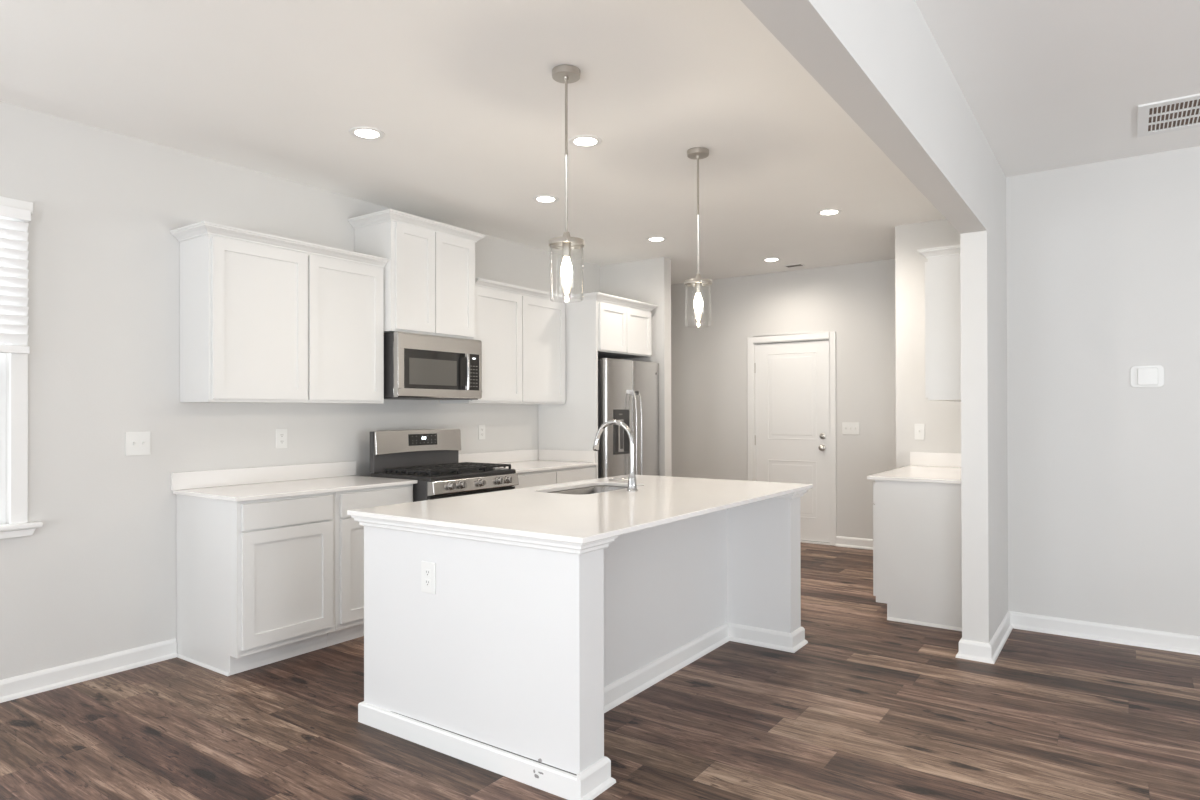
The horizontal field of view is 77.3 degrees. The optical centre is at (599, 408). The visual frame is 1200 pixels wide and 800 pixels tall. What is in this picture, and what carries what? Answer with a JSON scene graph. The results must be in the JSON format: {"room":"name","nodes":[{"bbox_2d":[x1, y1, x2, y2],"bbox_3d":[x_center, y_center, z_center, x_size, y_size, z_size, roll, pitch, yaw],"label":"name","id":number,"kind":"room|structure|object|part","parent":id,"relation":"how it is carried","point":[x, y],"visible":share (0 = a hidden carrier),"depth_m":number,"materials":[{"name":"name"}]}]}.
{"room":"kitchen","nodes":[
{"label":"kitchen","id":0,"kind":"room"},
{"bbox_2d":[0,101,599,679],"bbox_3d":[-2.237,-0.036,4.260,0.130,2.743,10.800,0,0,35],"label":"wall","id":1,"kind":"structure","parent":0,"point":[98,576],"depth_m":3.84,"materials":[{"name":"paint"}]},
{"bbox_2d":[0,343,5,523],"bbox_3d":[-3.036,-0.192,3.149,0.080,1.450,0.862,0,0,35],"label":"window","id":2,"kind":"structure","parent":1,"relation":"in","point":[2,355],"depth_m":3.47,"materials":[{"name":"clear glass"}]},
{"bbox_2d":[0,205,30,353],"bbox_3d":[-2.926,-0.586,3.074,0.060,0.661,0.974,0,0,35],"label":"window blind","id":3,"kind":"object","parent":1,"relation":"attached to","point":[13,221],"visible":1,"depth_m":3.42,"materials":[{"name":"white plastic"}]},
{"bbox_3d":[-2.926,-0.273,3.073,0.054,0.034,0.968,0,0,35],"label":"rail","id":4,"kind":"part","parent":3,"relation":"part of","materials":[{"name":"white plastic"}]},
{"bbox_2d":[0,196,32,523],"bbox_3d":[-2.961,-0.218,3.096,0.024,1.502,1.032,0,0,35],"label":"trim","id":5,"kind":"structure","parent":1,"relation":"attached to","point":[18,363],"depth_m":3.47,"materials":[{"name":"white wood"}]},
{"bbox_2d":[0,528,35,538],"bbox_3d":[-2.939,0.574,3.120,0.026,0.034,0.988,0,0,35],"label":"trim","id":6,"kind":"structure","parent":1,"relation":"attached to","point":[23,532],"depth_m":3.46,"materials":[{"name":"white wood"}]},
{"bbox_2d":[0,521,42,531],"bbox_3d":[-2.965,0.542,3.096,0.088,0.026,1.100,0,0,35],"label":"window sill","id":7,"kind":"structure","parent":1,"relation":"attached to","point":[36,524],"depth_m":3.45,"materials":[{"name":"white wood"}]},
{"bbox_2d":[0,638,177,702],"bbox_3d":[-3.721,1.282,2.000,0.028,0.096,5.000,0,0,35],"label":"baseboard","id":8,"kind":"structure","parent":1,"relation":"attached to","point":[20,686],"depth_m":3.69,"materials":[{"name":"white wood"}]},
{"bbox_2d":[125,432,150,455],"bbox_3d":[-2.398,0.180,3.898,0.019,0.122,0.122,0,0,35],"label":"light switch","id":9,"kind":"object","parent":1,"relation":"attached to","point":[136,443],"visible":1,"depth_m":3.90,"materials":[{"name":"white plastic"}]},
{"bbox_2d":[171,461,355,489],"bbox_3d":[-1.965,0.392,4.512,0.019,0.094,1.174,0,0,35],"label":"backsplash","id":10,"kind":"structure","parent":1,"relation":"attached to","point":[238,476],"depth_m":4.42,"materials":[{"name":"white stone"}]},
{"bbox_2d":[170,221,388,403],"bbox_3d":[-1.832,-0.498,4.416,0.352,0.924,1.174,0,0,35],"label":"upper cabinet","id":11,"kind":"object","parent":1,"relation":"attached to","point":[265,318],"visible":1,"depth_m":4.20,"materials":[{"name":"white wood"}]},
{"bbox_3d":[-1.863,-0.476,4.134,0.018,0.844,0.550,0,0,35],"label":"door","id":12,"kind":"part","parent":11,"relation":"part of","materials":[{"name":"white wood"}]},
{"bbox_3d":[-1.833,-0.934,4.418,0.352,0.052,1.174,0,0,35],"label":"crown moulding","id":13,"kind":"part","parent":11,"relation":"part of","materials":[{"name":"white wood"}]},
{"bbox_3d":[-1.545,-0.474,4.587,0.018,0.844,0.528,0,0,35],"label":"door","id":14,"kind":"part","parent":11,"relation":"part of","materials":[{"name":"white wood"}]},
{"bbox_2d":[276,429,286,447],"bbox_3d":[-1.938,0.179,4.564,0.008,0.118,0.074,0,0,35],"label":"electrical outlet","id":15,"kind":"object","parent":1,"relation":"attached to","point":[281,434],"visible":1,"depth_m":4.56,"materials":[{"name":"white plastic"}]},
{"bbox_2d":[348,209,485,339],"bbox_3d":[-1.247,-0.878,5.189,0.424,0.759,0.861,0,0,35],"label":"upper cabinet","id":16,"kind":"object","parent":1,"relation":"attached to","point":[429,272],"visible":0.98,"depth_m":4.99,"materials":[{"name":"white wood"}]},
{"bbox_3d":[-1.215,-0.856,4.940,0.018,0.685,0.325,0,0,35],"label":"door","id":17,"kind":"part","parent":16,"relation":"part of","materials":[{"name":"white wood"}]},
{"bbox_3d":[-1.248,-1.229,5.190,0.424,0.057,0.861,0,0,35],"label":"crown moulding","id":18,"kind":"part","parent":16,"relation":"part of","materials":[{"name":"white wood"}]},
{"bbox_2d":[384,331,481,399],"bbox_3d":[-1.214,-0.281,5.192,0.468,0.428,0.766,0,0,35],"label":"microwave","id":19,"kind":"object","parent":16,"relation":"attached to","point":[416,366],"visible":0.94,"depth_m":5.02,"materials":[{"name":"grey metal"}]},
{"bbox_3d":[-1.111,-0.260,5.069,0.042,0.259,0.572,0,0,35],"label":"door","id":20,"kind":"part","parent":19,"relation":"part of","materials":[{"name":"black glass"}]},
{"bbox_3d":[-0.935,-0.260,5.232,0.058,0.256,0.034,0,0,35],"label":"handle","id":21,"kind":"part","parent":19,"relation":"part of","materials":[{"name":"silver metal"}]},
{"bbox_2d":[470,366,477,386],"bbox_3d":[-0.898,-0.232,5.335,0.001,0.149,0.074,0,0,35],"label":"control panel","id":22,"kind":"object","parent":19,"relation":"attached to","point":[473,369],"depth_m":5.34,"materials":[{"name":"grey plastic"}]},
{"bbox_3d":[-0.915,-0.260,5.348,0.042,0.259,0.106,0,0,35],"label":"control panel","id":23,"kind":"part","parent":19,"relation":"part of","materials":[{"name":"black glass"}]},
{"bbox_3d":[-1.011,-0.855,5.230,0.018,0.685,0.367,0,0,35],"label":"door","id":24,"kind":"part","parent":16,"relation":"part of","materials":[{"name":"white wood"}]},
{"bbox_2d":[478,425,484,438],"bbox_3d":[-0.942,0.184,5.981,0.008,0.116,0.074,0,0,35],"label":"electrical outlet","id":25,"kind":"object","parent":1,"relation":"attached to","point":[481,428],"visible":1,"depth_m":5.97,"materials":[{"name":"white plastic"}]},
{"bbox_2d":[459,449,537,463],"bbox_3d":[-0.863,0.396,6.080,0.019,0.094,1.100,0,0,35],"label":"backsplash","id":26,"kind":"structure","parent":1,"relation":"attached to","point":[532,454],"depth_m":6.14,"materials":[{"name":"white stone"}]},
{"bbox_2d":[440,278,565,403],"bbox_3d":[-0.729,-0.499,5.985,0.352,0.914,1.138,0,0,35],"label":"upper cabinet","id":27,"kind":"object","parent":1,"relation":"attached to","point":[520,330],"visible":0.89,"depth_m":5.88,"materials":[{"name":"white wood"}]},
{"bbox_3d":[-0.778,-0.476,5.680,0.018,0.834,0.549,0,0,35],"label":"door","id":28,"kind":"part","parent":27,"relation":"part of","materials":[{"name":"white wood"}]},
{"bbox_3d":[-0.592,-0.931,5.921,0.050,0.052,1.086,0,0,35],"label":"crown moulding","id":29,"kind":"part","parent":27,"relation":"part of","materials":[{"name":"white wood"}]},
{"bbox_3d":[-0.457,-0.475,6.137,0.018,0.834,0.544,0,0,35],"label":"door","id":30,"kind":"part","parent":27,"relation":"part of","materials":[{"name":"white wood"}]},
{"bbox_2d":[538,449,594,461],"bbox_3d":[-0.289,0.396,6.364,0.593,0.094,0.019,0,0,35],"label":"backsplash","id":31,"kind":"structure","parent":1,"relation":"attached to","point":[543,454],"depth_m":6.35,"materials":[{"name":"white stone"}]},
{"bbox_2d":[565,292,657,359],"bbox_3d":[-0.017,-0.717,6.722,0.673,0.476,0.972,0,0,35],"label":"upper cabinet","id":32,"kind":"object","parent":1,"relation":"attached to","point":[624,324],"visible":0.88,"depth_m":6.50,"materials":[{"name":"white wood"}]},
{"bbox_3d":[-0.017,-0.929,6.723,0.673,0.052,0.972,0,0,35],"label":"crown moulding","id":33,"kind":"part","parent":32,"relation":"part of","materials":[{"name":"white wood"}]},
{"bbox_3d":[0.112,-0.689,6.389,0.018,0.393,0.398,0,0,35],"label":"door","id":34,"kind":"part","parent":32,"relation":"part of","materials":[{"name":"white wood"}]},
{"bbox_3d":[0.348,-0.688,6.725,0.018,0.393,0.408,0,0,35],"label":"door","id":35,"kind":"part","parent":32,"relation":"part of","materials":[{"name":"white wood"}]},
{"bbox_2d":[0,0,1199,283],"bbox_3d":[1.302,-1.476,1.778,9.100,0.100,10.800,0,0,35],"label":"ceiling","id":36,"kind":"structure","parent":0,"point":[468,105],"depth_m":3.47,"materials":[{"name":"paint"}]},
{"bbox_2d":[349,127,384,139],"bbox_3d":[-1.191,-1.408,3.835,0.176,0.006,0.176,0,0,35],"label":"recessed light","id":37,"kind":"object","parent":36,"relation":"in","point":[367,133],"visible":1,"depth_m":3.83,"materials":[{"name":"white plastic"}]},
{"bbox_2d":[533,195,558,202],"bbox_3d":[-0.364,-1.405,5.025,0.176,0.006,0.176,0,0,35],"label":"recessed light","id":38,"kind":"object","parent":36,"relation":"in","point":[541,198],"visible":1,"depth_m":5.02,"materials":[{"name":"white plastic"}]},
{"bbox_2d":[549,65,584,300],"bbox_3d":[-0.142,-0.936,3.143,0.155,0.962,0.152,0,0,35],"label":"pendant light","id":39,"kind":"object","parent":36,"relation":"hanging from","point":[566,74],"visible":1,"depth_m":3.13,"materials":[{"name":"silver metal"}]},
{"bbox_3d":[-0.141,-1.053,3.142,0.014,0.648,0.013,0,0,35],"label":"rod","id":40,"kind":"part","parent":39,"relation":"part of","materials":[{"name":"silver metal"}]},
{"bbox_3d":[-0.140,-0.582,3.140,0.049,0.109,0.049,0,0,35],"label":"bulb","id":41,"kind":"part","parent":39,"relation":"part of","materials":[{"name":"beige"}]},
{"bbox_3d":[-0.140,-0.575,3.140,0.142,0.240,0.142,0,0,35],"label":"lamp shade","id":42,"kind":"part","parent":39,"relation":"part of","materials":[{"name":"clear glass"}]},
{"bbox_2d":[569,135,601,147],"bbox_3d":[-0.077,-1.410,3.955,0.176,0.006,0.176,0,0,35],"label":"recessed light","id":43,"kind":"object","parent":36,"relation":"in","point":[585,141],"visible":1,"depth_m":3.95,"materials":[{"name":"white plastic"}]},
{"bbox_2d":[646,237,666,241],"bbox_3d":[0.467,-1.402,6.198,0.176,0.006,0.176,0,0,35],"label":"recessed light","id":44,"kind":"object","parent":36,"relation":"in","point":[651,239],"visible":1,"depth_m":6.20,"materials":[{"name":"white plastic"}]},
{"bbox_2d":[684,147,711,326],"bbox_3d":[0.536,-0.933,4.109,0.155,0.962,0.152,0,0,35],"label":"pendant light","id":45,"kind":"object","parent":36,"relation":"hanging from","point":[697,153],"visible":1,"depth_m":4.10,"materials":[{"name":"silver metal"}]},
{"bbox_3d":[0.537,-1.050,4.108,0.014,0.648,0.013,0,0,35],"label":"rod","id":46,"kind":"part","parent":45,"relation":"part of","materials":[{"name":"silver metal"}]},
{"bbox_3d":[0.538,-0.572,4.106,0.142,0.240,0.142,0,0,35],"label":"lamp shade","id":47,"kind":"part","parent":45,"relation":"part of","materials":[{"name":"clear glass"}]},
{"bbox_3d":[0.538,-0.579,4.106,0.049,0.109,0.049,0,0,35],"label":"bulb","id":48,"kind":"part","parent":45,"relation":"part of","materials":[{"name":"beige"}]},
{"bbox_2d":[762,258,780,261],"bbox_3d":[1.612,-1.401,7.044,0.176,0.006,0.176,0,0,35],"label":"recessed light","id":49,"kind":"object","parent":36,"relation":"in","point":[765,259],"visible":1,"depth_m":7.02,"materials":[{"name":"white plastic"}]},
{"bbox_2d":[784,263,804,267],"bbox_3d":[1.898,-1.400,7.323,0.180,0.007,0.100,0,0,35],"label":"ceiling vent","id":50,"kind":"object","parent":36,"relation":"in","point":[801,264],"visible":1,"depth_m":7.30,"materials":[{"name":"grey metal"}]},
{"bbox_2d":[816,209,841,215],"bbox_3d":[1.641,-1.408,5.373,0.176,0.006,0.176,0,0,35],"label":"recessed light","id":51,"kind":"object","parent":36,"relation":"in","point":[826,212],"visible":1,"depth_m":5.37,"materials":[{"name":"white plastic"}]},
{"bbox_2d":[741,0,986,233],"bbox_3d":[-0.144,-1.186,0.954,0.128,0.481,7.390,0,0,35],"label":"beam","id":52,"kind":"structure","parent":36,"relation":"attached to","point":[881,61],"depth_m":2.50,"materials":[{"name":"paint"}]},
{"bbox_2d":[1137,93,1199,136],"bbox_3d":[2.986,-1.418,3.470,0.810,0.009,0.475,0,0,35],"label":"ceiling vent","id":53,"kind":"object","parent":36,"relation":"in","point":[1180,113],"visible":1,"depth_m":3.62,"materials":[{"name":"white metal"}]},
{"bbox_2d":[0,542,1199,799],"bbox_3d":[1.309,1.367,1.766,9.100,0.100,10.800,0,0,35],"label":"floor","id":54,"kind":"structure","parent":0,"point":[873,706],"depth_m":3.14,"materials":[{"name":"wood"}]},
{"bbox_2d":[176,492,334,675],"bbox_3d":[-1.877,0.896,4.103,0.626,0.876,0.572,0,0,35],"label":"base cabinet","id":55,"kind":"object","parent":54,"relation":"on","point":[255,579],"visible":1,"depth_m":3.89,"materials":[{"name":"white wood"}]},
{"bbox_3d":[-2.073,1.327,3.896,0.538,0.014,0.010,0,0,35],"label":"shoe moulding","id":56,"kind":"part","parent":55,"relation":"part of","materials":[{"name":"white wood"}]},
{"bbox_3d":[-1.628,0.541,3.931,0.018,0.130,0.516,0,0,35],"label":"drawer","id":57,"kind":"part","parent":55,"relation":"part of","materials":[{"name":"white wood"}]},
{"bbox_3d":[-1.627,0.907,3.929,0.018,0.582,0.516,0,0,35],"label":"door","id":58,"kind":"part","parent":55,"relation":"part of","materials":[{"name":"white wood"}]},
{"bbox_2d":[171,461,417,501],"bbox_3d":[-1.712,0.401,4.334,0.638,0.116,1.174,0,0,35],"label":"countertop","id":59,"kind":"structure","parent":55,"relation":"on","point":[254,483],"depth_m":4.29,"materials":[{"name":"white stone"}]},
{"bbox_2d":[328,484,412,645],"bbox_3d":[-1.552,0.898,4.564,0.626,0.876,0.555,0,0,35],"label":"base cabinet","id":60,"kind":"object","parent":54,"relation":"on","point":[349,535],"visible":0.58,"depth_m":4.25,"materials":[{"name":"white wood"}]},
{"bbox_3d":[-1.303,0.908,4.391,0.018,0.582,0.504,0,0,35],"label":"door","id":61,"kind":"part","parent":60,"relation":"part of","materials":[{"name":"white wood"}]},
{"bbox_3d":[-1.304,0.542,4.393,0.018,0.130,0.504,0,0,35],"label":"drawer","id":62,"kind":"part","parent":60,"relation":"part of","materials":[{"name":"white wood"}]},
{"bbox_2d":[370,429,518,501],"bbox_3d":[-1.014,0.724,5.016,0.637,1.164,0.787,0,0,35],"label":"gas range","id":63,"kind":"object","parent":54,"relation":"on","point":[429,457],"visible":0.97,"depth_m":4.96,"materials":[{"name":"grey metal"}]},
{"bbox_3d":[-1.237,0.222,5.156,0.024,0.157,0.757,0,0,35],"label":"backguard panel","id":64,"kind":"part","parent":63,"relation":"part of","materials":[{"name":"silver metal"}]},
{"bbox_3d":[-1.216,0.210,5.165,0.009,0.078,0.247,0,0,35],"label":"display panel","id":65,"kind":"part","parent":63,"relation":"part of","materials":[{"name":"black glass"}]},
{"bbox_2d":[371,468,515,481],"bbox_3d":[-1.037,0.430,5.039,0.566,0.028,0.779,0,0,35],"label":"cooktop","id":66,"kind":"object","parent":63,"relation":"in","point":[466,475],"depth_m":4.82,"materials":[{"name":"black metal"}]},
{"bbox_3d":[-0.913,0.477,4.644,0.042,0.054,0.054,0,0,35],"label":"knob","id":67,"kind":"part","parent":63,"relation":"part of","materials":[{"name":"silver metal"}]},
{"bbox_3d":[-0.861,0.478,4.719,0.042,0.054,0.054,0,0,35],"label":"knob","id":68,"kind":"part","parent":63,"relation":"part of","materials":[{"name":"silver metal"}]},
{"bbox_3d":[-0.815,0.843,4.881,0.043,0.585,0.767,0,0,35],"label":"oven door","id":69,"kind":"part","parent":63,"relation":"part of","materials":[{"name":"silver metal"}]},
{"bbox_3d":[-0.807,0.489,4.877,0.064,0.091,0.775,0,0,35],"label":"control panel","id":70,"kind":"part","parent":63,"relation":"part of","materials":[{"name":"silver metal"}]},
{"bbox_3d":[-0.762,0.478,4.859,0.042,0.054,0.054,0,0,35],"label":"knob","id":71,"kind":"part","parent":63,"relation":"part of","materials":[{"name":"silver metal"}]},
{"bbox_3d":[-0.663,0.478,5.001,0.042,0.054,0.054,0,0,35],"label":"knob","id":72,"kind":"part","parent":63,"relation":"part of","materials":[{"name":"silver metal"}]},
{"bbox_3d":[-0.610,0.478,5.076,0.042,0.054,0.054,0,0,35],"label":"knob","id":73,"kind":"part","parent":63,"relation":"part of","materials":[{"name":"silver metal"}]},
{"bbox_2d":[514,469,555,488],"bbox_3d":[-0.757,0.900,5.697,0.626,0.876,0.587,0,0,35],"label":"base cabinet","id":74,"kind":"object","parent":54,"relation":"on","point":[546,477],"visible":0.16,"depth_m":5.56,"materials":[{"name":"white wood"}]},
{"bbox_2d":[459,449,596,472],"bbox_3d":[-0.604,0.405,5.912,0.638,0.116,1.122,0,0,35],"label":"countertop","id":75,"kind":"structure","parent":74,"relation":"on","point":[531,460],"depth_m":6.20,"materials":[{"name":"white stone"}]},
{"bbox_2d":[538,300,597,478],"bbox_3d":[-0.278,0.209,6.386,0.623,2.262,0.024,0,0,35],"label":"refrigerator surround","id":76,"kind":"object","parent":54,"relation":"on","point":[571,425],"visible":0.31,"depth_m":6.32,"materials":[{"name":"white wood"}]},
{"bbox_2d":[555,465,595,483],"bbox_3d":[-0.437,0.902,6.153,0.626,0.876,0.525,0,0,35],"label":"base cabinet","id":77,"kind":"object","parent":54,"relation":"on","point":[564,475],"visible":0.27,"depth_m":5.96,"materials":[{"name":"white wood"}]},
{"bbox_2d":[351,489,808,799],"bbox_3d":[0.067,0.889,3.721,1.219,0.879,2.176,0,0,35],"label":"kitchen island","id":78,"kind":"object","parent":54,"relation":"on","point":[513,668],"visible":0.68,"depth_m":2.96,"materials":[{"name":"paint"}]},
{"bbox_2d":[421,561,435,593],"bbox_3d":[-0.677,0.664,2.956,0.078,0.122,0.008,0,0,35],"label":"electrical outlet","id":79,"kind":"object","parent":78,"relation":"attached to","point":[428,569],"visible":1,"depth_m":2.95,"materials":[{"name":"white plastic"}]},
{"bbox_2d":[425,569,430,576],"bbox_3d":[-0.679,0.645,2.954,0.033,0.027,0.002,0,0,35],"label":"receptacle","id":80,"kind":"object","parent":79,"relation":"attached to","point":[427,571],"depth_m":2.95,"materials":[{"name":"white plastic"}]},
{"bbox_2d":[425,579,430,586],"bbox_3d":[-0.678,0.684,2.954,0.033,0.027,0.002,0,0,35],"label":"receptacle","id":81,"kind":"object","parent":79,"relation":"attached to","point":[427,581],"depth_m":2.95,"materials":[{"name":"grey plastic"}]},
{"bbox_3d":[-0.506,1.285,2.917,1.160,0.082,0.162,0,0,35],"label":"baseboard","id":82,"kind":"part","parent":78,"relation":"part of","materials":[{"name":"white wood"}]},
{"bbox_3d":[-0.496,0.470,2.923,1.219,0.045,0.221,0,0,35],"label":"capital moulding","id":83,"kind":"part","parent":78,"relation":"part of","materials":[{"name":"white wood"}]},
{"bbox_2d":[347,474,812,543],"bbox_3d":[0.071,0.438,3.716,1.239,0.020,2.205,0,0,35],"label":"island countertop","id":84,"kind":"structure","parent":78,"relation":"on","point":[531,512],"depth_m":3.27,"materials":[{"name":"white stone"}]},
{"bbox_2d":[547,486,627,494],"bbox_3d":[-0.044,0.556,4.087,0.385,0.211,0.680,0,0,35],"label":"sink","id":85,"kind":"object","parent":84,"relation":"in","point":[592,489],"visible":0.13,"depth_m":4.35,"materials":[{"name":"silver metal"}]},
{"bbox_2d":[593,420,637,491],"bbox_3d":[0.071,0.243,3.970,0.280,0.371,0.075,0,0,32],"label":"faucet","id":86,"kind":"object","parent":84,"relation":"on","point":[632,481],"visible":1,"depth_m":3.92,"materials":[{"name":"silver metal"}]},
{"bbox_3d":[0.078,0.198,3.983,0.246,0.282,0.025,0,0,35],"label":"spout","id":87,"kind":"part","parent":86,"relation":"part of","materials":[{"name":"silver metal"}]},
{"bbox_3d":[0.101,0.372,3.939,0.111,0.022,0.018,0,0,11],"label":"lever","id":88,"kind":"part","parent":86,"relation":"part of","materials":[{"name":"silver metal"}]},
{"bbox_3d":[0.212,0.888,3.611,0.012,0.879,1.798,0,0,35],"label":"panel","id":89,"kind":"part","parent":78,"relation":"part of","materials":[{"name":"paint"}]},
{"bbox_3d":[0.309,1.279,3.558,0.624,0.095,2.148,0,0,35],"label":"baseboard","id":90,"kind":"part","parent":78,"relation":"part of","materials":[{"name":"white wood"}]},
{"bbox_3d":[0.865,0.473,4.349,0.631,0.045,0.233,0,0,35],"label":"capital moulding","id":91,"kind":"part","parent":78,"relation":"part of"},
{"bbox_2d":[598,358,658,477],"bbox_3d":[0.070,0.460,6.735,0.716,1.762,0.863,0,0,35],"label":"refrigerator","id":92,"kind":"object","parent":54,"relation":"on","point":[628,390],"visible":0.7,"depth_m":6.47,"materials":[{"name":"grey metal"}]},
{"bbox_3d":[0.151,0.428,6.394,0.072,1.702,0.398,0,0,35],"label":"freezer door","id":93,"kind":"part","parent":92,"relation":"part of","materials":[{"name":"silver metal"}]},
{"bbox_3d":[0.294,0.338,6.492,0.068,1.012,0.022,0,0,35],"label":"handle","id":94,"kind":"part","parent":92,"relation":"part of","materials":[{"name":"silver metal"}]},
{"bbox_3d":[0.343,0.344,6.561,0.068,1.002,0.022,0,0,35],"label":"handle","id":95,"kind":"part","parent":92,"relation":"part of","materials":[{"name":"silver metal"}]},
{"bbox_3d":[0.401,0.429,6.750,0.072,1.702,0.459,0,0,35],"label":"fridge door","id":96,"kind":"part","parent":92,"relation":"part of","materials":[{"name":"silver metal"}]},
{"bbox_2d":[873,480,961,630],"bbox_3d":[2.304,0.889,5.063,0.603,0.879,1.134,0,0,35],"label":"base cabinet","id":97,"kind":"object","parent":54,"relation":"on","point":[917,526],"visible":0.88,"depth_m":4.62,"materials":[{"name":"white wood"}]},
{"bbox_3d":[2.067,0.538,5.238,0.018,0.130,1.090,0,0,35],"label":"drawer","id":98,"kind":"part","parent":97,"relation":"part of","materials":[{"name":"white wood"}]},
{"bbox_3d":[1.910,0.903,5.011,0.018,0.582,0.540,0,0,35],"label":"door","id":99,"kind":"part","parent":97,"relation":"part of","materials":[{"name":"white wood"}]},
{"bbox_2d":[867,452,960,483],"bbox_3d":[2.289,0.386,5.069,0.630,0.126,1.149,0,0,35],"label":"countertop","id":100,"kind":"structure","parent":97,"relation":"on","point":[933,467],"depth_m":5.23,"materials":[{"name":"white stone"}]},
{"bbox_3d":[2.006,1.318,4.586,0.481,0.018,0.014,0,0,35],"label":"shoe moulding","id":101,"kind":"part","parent":97,"relation":"part of","materials":[{"name":"white wood"}]},
{"bbox_2d":[960,139,1007,642],"bbox_3d":[2.491,-0.045,4.697,0.128,2.743,1.770,0,0,35],"label":"wall pier","id":102,"kind":"object","parent":54,"relation":"on","point":[983,273],"visible":0.64,"depth_m":3.99,"materials":[{"name":"paint"}]},
{"bbox_2d":[917,244,960,401],"bbox_3d":[2.407,-0.515,4.972,0.317,0.922,1.170,0,0,35],"label":"upper cabinet","id":103,"kind":"object","parent":102,"relation":"attached to","point":[942,268],"visible":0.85,"depth_m":4.55,"materials":[{"name":"white wood"}]},
{"bbox_3d":[2.166,-0.487,4.835,0.018,0.834,0.540,0,0,35],"label":"door","id":104,"kind":"part","parent":103,"relation":"part of","materials":[{"name":"white wood"}]},
{"bbox_3d":[2.406,-0.950,4.974,0.317,0.052,1.170,0,0,35],"label":"crown moulding","id":105,"kind":"part","parent":103,"relation":"part of","materials":[{"name":"white wood"}]},
{"bbox_2d":[600,257,671,476],"bbox_3d":[0.336,-0.029,7.179,0.724,2.743,0.125,0,0,35],"label":"wall","id":106,"kind":"structure","parent":0,"point":[649,280],"depth_m":6.99,"materials":[{"name":"paint"}]},
{"bbox_2d":[671,259,895,538],"bbox_3d":[1.985,-0.031,7.648,2.884,2.743,0.120,0,0,35],"label":"wall","id":107,"kind":"structure","parent":0,"point":[709,391],"depth_m":7.61,"materials":[{"name":"paint"}]},
{"bbox_2d":[747,331,835,545],"bbox_3d":[1.930,0.290,7.603,0.926,2.101,0.016,0,0,35],"label":"trim","id":108,"kind":"structure","parent":107,"relation":"attached to","point":[831,335],"depth_m":7.39,"materials":[{"name":"white wood"}]},
{"bbox_2d":[754,339,829,544],"bbox_3d":[1.953,0.323,7.631,0.810,2.035,0.162,0,0,35],"label":"door","id":109,"kind":"structure","parent":107,"relation":"in","point":[792,442],"depth_m":7.58,"materials":[{"name":"white wood"}]},
{"bbox_3d":[2.189,0.384,7.405,0.060,0.060,0.064,0,0,35],"label":"knob","id":110,"kind":"part","parent":109,"relation":"part of","materials":[{"name":"silver metal"}]},
{"bbox_2d":[842,422,858,434],"bbox_3d":[2.424,0.189,7.253,0.165,0.118,0.019,0,0,35],"label":"light switch","id":111,"kind":"object","parent":107,"relation":"attached to","point":[848,428],"visible":1,"depth_m":7.26,"materials":[{"name":"white plastic"}]},
{"bbox_2d":[835,536,872,549],"bbox_3d":[2.663,1.288,7.077,0.877,0.096,0.028,0,0,35],"label":"baseboard","id":112,"kind":"structure","parent":107,"relation":"attached to","point":[851,542],"depth_m":7.22,"materials":[{"name":"white wood"}]},
{"bbox_2d":[895,219,960,468],"bbox_3d":[2.614,-0.041,5.619,0.731,2.743,0.120,0,0,35],"label":"wall","id":113,"kind":"structure","parent":0,"point":[941,419],"depth_m":5.70,"materials":[{"name":"paint"}]},
{"bbox_2d":[914,424,924,439],"bbox_3d":[2.416,0.172,5.671,0.073,0.120,0.019,0,0,35],"label":"light switch","id":114,"kind":"object","parent":113,"relation":"attached to","point":[919,429],"visible":1,"depth_m":5.67,"materials":[{"name":"white plastic"}]},
{"bbox_2d":[910,452,960,466],"bbox_3d":[2.616,0.377,5.529,0.622,0.104,0.021,0,0,35],"label":"backsplash","id":115,"kind":"structure","parent":113,"relation":"attached to","point":[935,459],"depth_m":5.60,"materials":[{"name":"white stone"}]},
{"bbox_2d":[1006,146,1199,635],"bbox_3d":[4.645,-0.057,3.131,5.197,2.743,0.120,0,0,35],"label":"wall","id":116,"kind":"structure","parent":0,"point":[1103,258],"depth_m":4.29,"materials":[{"name":"paint"}]},
{"bbox_2d":[955,611,1199,663],"bbox_3d":[4.235,1.266,2.847,5.153,0.096,0.810,0,0,35],"label":"baseboard","id":117,"kind":"structure","parent":116,"relation":"attached to","point":[989,652],"depth_m":4.22,"materials":[{"name":"white wood"}]},
{"bbox_2d":[1130,365,1163,386],"bbox_3d":[3.042,-0.182,4.169,0.152,0.121,0.024,0,0,35],"label":"thermostat","id":118,"kind":"object","parent":116,"relation":"attached to","point":[1149,375],"visible":1,"depth_m":4.16,"materials":[{"name":"white plastic"}]}
]}

